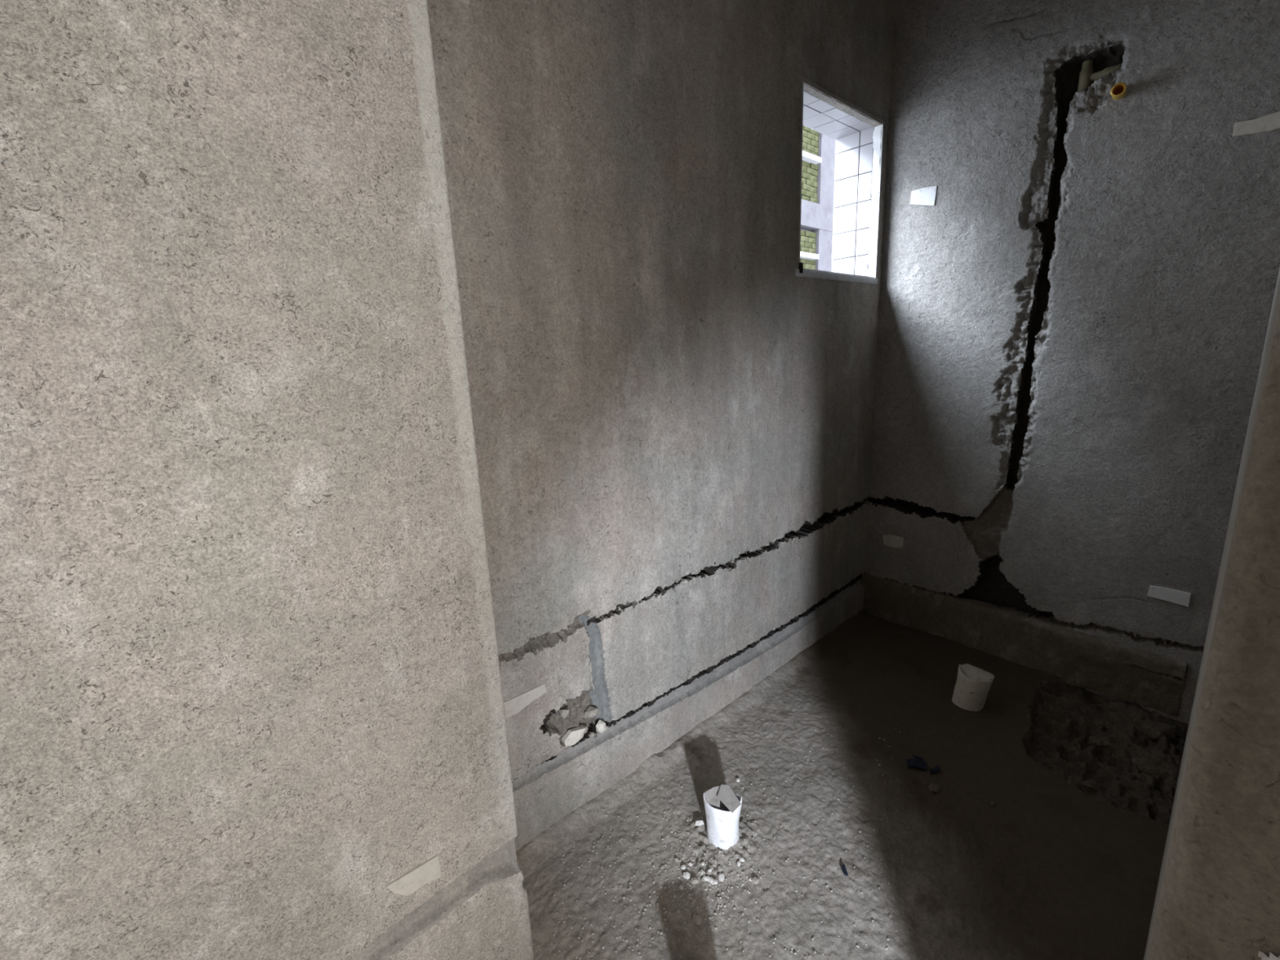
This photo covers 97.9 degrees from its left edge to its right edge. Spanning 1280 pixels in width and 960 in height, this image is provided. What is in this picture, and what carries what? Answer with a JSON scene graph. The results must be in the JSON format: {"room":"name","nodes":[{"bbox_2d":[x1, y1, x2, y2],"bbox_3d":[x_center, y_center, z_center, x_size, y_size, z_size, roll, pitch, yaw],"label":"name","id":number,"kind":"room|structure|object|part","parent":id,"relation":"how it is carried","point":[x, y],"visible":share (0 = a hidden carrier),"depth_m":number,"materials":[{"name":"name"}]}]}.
{"room":"unfinished bathroom","nodes":[
{"label":"unfinished bathroom","id":0,"kind":"room"},
{"bbox_2d":[0,0,533,959],"bbox_3d":[-1.379,0.004,0.131,0.338,3.030,2.926,9,17,40],"label":"wall","id":1,"kind":"structure","parent":0,"point":[251,685],"depth_m":0.85,"materials":[{"name":"paint"}]},
{"bbox_2d":[385,854,441,896],"bbox_3d":[-0.463,0.819,1.141,0.105,0.059,0.012,-14,17,-41],"label":"chip","id":2,"kind":"object","parent":1,"relation":"attached to","point":[428,871],"visible":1,"depth_m":1.14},
{"bbox_2d":[426,0,894,851],"bbox_3d":[0.314,-0.512,2.081,2.490,3.032,0.118,-14,17,-41],"label":"wall","id":3,"kind":"structure","parent":0,"point":[673,422],"depth_m":1.78,"materials":[{"name":"paint"}]},
{"bbox_2d":[456,0,469,6],"bbox_3d":[-0.407,-1.073,1.225,0.072,0.038,0.010,-14,17,-41],"label":"chip","id":4,"kind":"object","parent":3,"relation":"attached to","point":[464,2],"visible":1,"depth_m":1.24,"materials":[{"name":"paint"}]},
{"bbox_2d":[503,683,546,718],"bbox_3d":[-0.344,0.638,1.603,0.177,0.055,0.010,-14,17,-41],"label":"chip","id":5,"kind":"object","parent":3,"relation":"attached to","point":[513,706],"visible":0.73,"depth_m":1.60,"materials":[{"name":"paint"}]},
{"bbox_2d":[559,707,569,719],"bbox_3d":[-0.236,0.725,1.735,0.033,0.036,0.026,0,13,12],"label":"chunk","id":6,"kind":"object","parent":3,"relation":"attached to","point":[563,713],"visible":0.97,"depth_m":1.73,"materials":[{"name":"grey concrete"}]},
{"bbox_2d":[560,726,585,746],"bbox_3d":[-0.210,0.812,1.769,0.083,0.047,0.018,-14,17,-41],"label":"flake","id":7,"kind":"object","parent":3,"relation":"attached to","point":[572,736],"visible":1,"depth_m":1.76,"materials":[{"name":"concrete"}]},
{"bbox_2d":[578,724,587,733],"bbox_3d":[-0.188,0.805,1.796,0.040,0.028,0.029,-2,13,0],"label":"chunk","id":8,"kind":"object","parent":3,"relation":"attached to","point":[585,731],"visible":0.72,"depth_m":1.79,"materials":[{"name":"grey concrete"}]},
{"bbox_2d":[583,706,599,718],"bbox_3d":[-0.159,0.756,1.816,0.055,0.034,0.036,-7,14,-19],"label":"chunk","id":9,"kind":"object","parent":3,"relation":"attached to","point":[590,712],"visible":1,"depth_m":1.81,"materials":[{"name":"grey concrete"}]},
{"bbox_2d":[587,732,595,737],"bbox_3d":[-0.156,0.830,1.818,0.020,0.019,0.022,-14,17,-41],"label":"chunk","id":10,"kind":"object","parent":3,"relation":"attached to","point":[590,735],"visible":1,"depth_m":1.81,"materials":[{"name":"grey concrete"}]},
{"bbox_2d":[595,719,606,733],"bbox_3d":[-0.129,0.815,1.847,0.037,0.042,0.028,-10,15,-30],"label":"chunk","id":11,"kind":"object","parent":3,"relation":"attached to","point":[601,726],"visible":1,"depth_m":1.84,"materials":[{"name":"concrete"}]},
{"bbox_2d":[795,73,885,284],"bbox_3d":[0.788,-1.262,2.477,0.945,0.918,0.276,-14,17,-41],"label":"window","id":12,"kind":"structure","parent":3,"relation":"in","point":[858,170],"depth_m":2.62,"materials":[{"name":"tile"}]},
{"bbox_3d":[0.884,-0.897,2.462,0.715,0.035,0.014,-14,17,-41],"label":"sill","id":13,"kind":"part","parent":12,"relation":"part of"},
{"bbox_2d":[515,608,1188,959],"bbox_3d":[0.430,1.462,0.298,5.295,0.164,3.255,-14,17,-41],"label":"floor","id":14,"kind":"structure","parent":0,"point":[1055,869],"depth_m":1.73,"materials":[{"name":"grey concrete"}]},
{"bbox_2d":[679,884,684,890],"bbox_3d":[0.115,1.138,1.556,0.014,0.012,0.014,-5,13,-11],"label":"pebble","id":15,"kind":"object","parent":14,"relation":"on","point":[681,886],"visible":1,"depth_m":1.55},
{"bbox_2d":[680,864,686,869],"bbox_3d":[0.126,1.123,1.618,0.017,0.011,0.014,6,15,32],"label":"pebble","id":16,"kind":"object","parent":14,"relation":"on","point":[682,867],"visible":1,"depth_m":1.61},
{"bbox_2d":[683,871,690,879],"bbox_3d":[0.133,1.129,1.591,0.021,0.014,0.020,5,15,30],"label":"pebble","id":17,"kind":"object","parent":14,"relation":"on","point":[686,875],"visible":1,"depth_m":1.59,"materials":[{"name":"grey stone"}]},
{"bbox_2d":[690,877,698,884],"bbox_3d":[0.153,1.129,1.571,0.021,0.014,0.019,-9,14,-28],"label":"pebble","id":18,"kind":"object","parent":14,"relation":"on","point":[694,880],"visible":1,"depth_m":1.57,"materials":[{"name":"grey stone"}]},
{"bbox_2d":[692,914,702,924],"bbox_3d":[0.150,1.155,1.465,0.020,0.017,0.028,-14,17,-41],"label":"pebble","id":19,"kind":"object","parent":14,"relation":"on","point":[697,919],"visible":1,"depth_m":1.46,"materials":[{"name":"grey stone"}]},
{"bbox_2d":[694,819,704,826],"bbox_3d":[0.187,1.077,1.750,0.030,0.019,0.016,-2,13,2],"label":"pebble","id":20,"kind":"object","parent":14,"relation":"on","point":[698,823],"visible":1,"depth_m":1.75,"materials":[{"name":"white stone"}]},
{"bbox_2d":[699,869,706,875],"bbox_3d":[0.178,1.125,1.595,0.017,0.012,0.018,-8,14,-22],"label":"pebble","id":21,"kind":"object","parent":14,"relation":"on","point":[702,872],"visible":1,"depth_m":1.59,"materials":[{"name":"grey stone"}]},
{"bbox_2d":[708,877,713,884],"bbox_3d":[0.200,1.128,1.572,0.015,0.012,0.017,-14,17,-41],"label":"pebble","id":22,"kind":"object","parent":14,"relation":"on","point":[711,879],"visible":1,"depth_m":1.57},
{"bbox_2d":[711,869,717,875],"bbox_3d":[0.213,1.123,1.597,0.016,0.011,0.015,-14,17,-41],"label":"pebble","id":23,"kind":"object","parent":14,"relation":"on","point":[714,871],"visible":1,"depth_m":1.59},
{"bbox_2d":[533,727,900,959],"bbox_3d":[0.341,1.072,1.788,1.306,0.024,0.867,-2,13,2],"label":"grit","id":24,"kind":"object","parent":14,"relation":"on","point":[602,809],"visible":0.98,"depth_m":1.57,"materials":[{"name":"grey gravel"}]},
{"bbox_2d":[716,865,723,872],"bbox_3d":[0.229,1.119,1.604,0.020,0.016,0.018,-14,17,-41],"label":"pebble","id":25,"kind":"object","parent":14,"relation":"on","point":[719,868],"visible":1,"depth_m":1.60,"materials":[{"name":"grey stone"}]},
{"bbox_2d":[717,871,724,881],"bbox_3d":[0.231,1.127,1.583,0.019,0.016,0.023,-3,13,-3],"label":"pebble","id":26,"kind":"object","parent":14,"relation":"on","point":[721,875],"visible":1,"depth_m":1.58,"materials":[{"name":"grey stone"}]},
{"bbox_2d":[702,784,742,849],"bbox_3d":[0.254,1.043,1.702,0.102,0.189,0.106,-9,14,-25],"label":"pipe stub","id":27,"kind":"object","parent":14,"relation":"on","point":[722,806],"visible":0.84,"depth_m":1.67,"materials":[{"name":"white plastic"}]},
{"bbox_2d":[739,856,744,862],"bbox_3d":[0.298,1.109,1.629,0.013,0.012,0.017,-14,17,-41],"label":"pebble","id":28,"kind":"object","parent":14,"relation":"on","point":[741,859],"visible":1,"depth_m":1.62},
{"bbox_2d":[742,837,747,844],"bbox_3d":[0.319,1.087,1.683,0.014,0.014,0.019,-2,13,0],"label":"pebble","id":29,"kind":"object","parent":14,"relation":"on","point":[745,840],"visible":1,"depth_m":1.68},
{"bbox_2d":[751,876,759,884],"bbox_3d":[0.324,1.126,1.567,0.024,0.014,0.018,-4,13,-8],"label":"pebble","id":30,"kind":"object","parent":14,"relation":"on","point":[755,880],"visible":1,"depth_m":1.56,"materials":[{"name":"grey stone"}]},
{"bbox_2d":[841,863,848,875],"bbox_3d":[0.579,1.105,1.581,0.011,0.005,0.038,-2,13,4],"label":"shard","id":31,"kind":"object","parent":14,"relation":"on","point":[843,867],"visible":1,"depth_m":1.58,"materials":[{"name":"blue plastic"}]},
{"bbox_2d":[906,754,926,770],"bbox_3d":[0.977,0.997,1.976,0.065,0.012,0.072,1,13,13],"label":"scrap","id":32,"kind":"object","parent":14,"relation":"on","point":[917,762],"visible":1,"depth_m":1.97,"materials":[{"name":"blue plastic"}]},
{"bbox_2d":[928,782,941,792],"bbox_3d":[0.984,1.027,1.861,0.039,0.019,0.037,-2,13,3],"label":"pebble","id":33,"kind":"object","parent":14,"relation":"on","point":[934,788],"visible":1,"depth_m":1.85,"materials":[{"name":"grey stone"}]},
{"bbox_2d":[929,765,939,773],"bbox_3d":[1.025,1.005,1.934,0.053,0.009,0.016,-9,14,-28],"label":"scrap","id":34,"kind":"object","parent":14,"relation":"on","point":[935,769],"visible":1,"depth_m":1.93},
{"bbox_2d":[951,663,994,711],"bbox_3d":[1.356,0.863,2.279,0.141,0.210,0.113,7,16,37],"label":"pipe stub","id":35,"kind":"object","parent":14,"relation":"on","point":[973,684],"visible":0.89,"depth_m":2.24,"materials":[{"name":"beige plastic"}]},
{"bbox_2d":[989,801,995,806],"bbox_3d":[1.130,1.039,1.789,0.018,0.012,0.015,-14,17,-41],"label":"pebble","id":36,"kind":"object","parent":14,"relation":"on","point":[992,803],"visible":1,"depth_m":1.78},
{"bbox_2d":[1082,779,1100,790],"bbox_3d":[1.556,1.053,1.922,0.052,0.023,0.040,-9,14,-27],"label":"lump","id":37,"kind":"object","parent":14,"relation":"on","point":[1093,781],"visible":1,"depth_m":1.92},
{"bbox_2d":[1088,734,1111,745],"bbox_3d":[1.755,0.996,2.127,0.070,0.027,0.059,-5,13,-11],"label":"lump","id":38,"kind":"object","parent":14,"relation":"on","point":[1097,740],"visible":1,"depth_m":2.12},
{"bbox_2d":[1136,718,1176,739],"bbox_3d":[2.022,0.980,2.190,0.150,0.056,0.106,-3,13,0],"label":"lump","id":39,"kind":"object","parent":14,"relation":"on","point":[1152,729],"visible":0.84,"depth_m":2.16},
{"bbox_2d":[857,0,1279,724],"bbox_3d":[1.690,-0.622,2.323,0.103,3.042,1.557,-14,17,-41],"label":"wall","id":40,"kind":"structure","parent":0,"point":[1072,335],"depth_m":2.21,"materials":[{"name":"paint"}]},
{"bbox_2d":[883,534,903,547],"bbox_3d":[1.325,0.319,2.918,0.012,0.069,0.107,-14,17,-41],"label":"chip","id":41,"kind":"object","parent":40,"relation":"attached to","point":[891,540],"visible":1,"depth_m":2.91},
{"bbox_2d":[910,186,937,205],"bbox_3d":[1.284,-1.276,2.525,0.012,0.086,0.112,-14,17,-41],"label":"chip","id":42,"kind":"object","parent":40,"relation":"attached to","point":[926,196],"visible":1,"depth_m":2.52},
{"bbox_2d":[860,573,1186,716],"bbox_3d":[1.679,0.719,2.646,0.089,0.249,1.296,-14,17,-41],"label":"baseboard","id":43,"kind":"structure","parent":40,"relation":"attached to","point":[1145,678],"depth_m":2.49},
{"bbox_2d":[1077,59,1120,91],"bbox_3d":[1.713,-1.514,2.080,0.042,0.110,0.121,-14,17,-41],"label":"pipe elbow","id":44,"kind":"object","parent":40,"relation":"attached to","point":[1087,76],"visible":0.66,"depth_m":2.09,"materials":[{"name":"beige plastic"}]},
{"bbox_2d":[1077,59,1093,91],"bbox_3d":[1.686,-1.519,2.108,0.042,0.110,0.042,-14,17,-41],"label":"socket","id":45,"kind":"object","parent":44,"relation":"attached to","point":[1086,74],"depth_m":2.09,"materials":[{"name":"beige plastic"}]},
{"bbox_2d":[1110,82,1126,100],"bbox_3d":[1.710,-1.380,1.991,0.043,0.046,0.100,9,17,40],"label":"pipe","id":46,"kind":"object","parent":40,"relation":"attached to","point":[1118,91],"visible":0.98,"depth_m":1.97,"materials":[{"name":"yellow plastic"}]},
{"bbox_2d":[1146,585,1191,607],"bbox_3d":[2.040,0.445,2.152,0.012,0.056,0.119,-14,17,-41],"label":"chip","id":47,"kind":"object","parent":40,"relation":"attached to","point":[1177,597],"visible":1,"depth_m":2.14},
{"bbox_2d":[1232,111,1279,136],"bbox_3d":[1.986,-1.135,1.778,0.012,0.054,0.128,-14,17,-41],"label":"chip","id":48,"kind":"object","parent":40,"relation":"attached to","point":[1269,122],"visible":1,"depth_m":1.78,"materials":[{"name":"grey concrete"}]},
{"bbox_2d":[1143,267,1279,959],"bbox_3d":[1.354,-0.312,0.972,2.478,3.024,0.338,-14,17,-41],"label":"wall","id":49,"kind":"structure","parent":0,"point":[1217,897],"depth_m":0.53,"materials":[{"name":"paint"}]},
{"bbox_2d":[1257,951,1279,959],"bbox_3d":[0.611,0.471,0.520,0.010,0.071,0.049,-14,17,-41],"label":"scrap","id":50,"kind":"object","parent":49,"relation":"attached to","point":[1262,955],"visible":1,"depth_m":0.53,"materials":[{"name":"grey concrete"}]},
{"bbox_3d":[-1.970,1.731,13.380,26.000,0.200,18.450,-14,17,-41],"label":"ground","id":51,"kind":"structure","parent":0,"visible":0},
{"bbox_2d":[800,124,835,271],"bbox_3d":[3.272,-5.678,10.655,4.400,9.000,0.700,-14,17,-41],"label":"building","id":52,"kind":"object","parent":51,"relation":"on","point":[818,166],"visible":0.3,"depth_m":10.44,"materials":[{"name":"concrete"}]}
]}

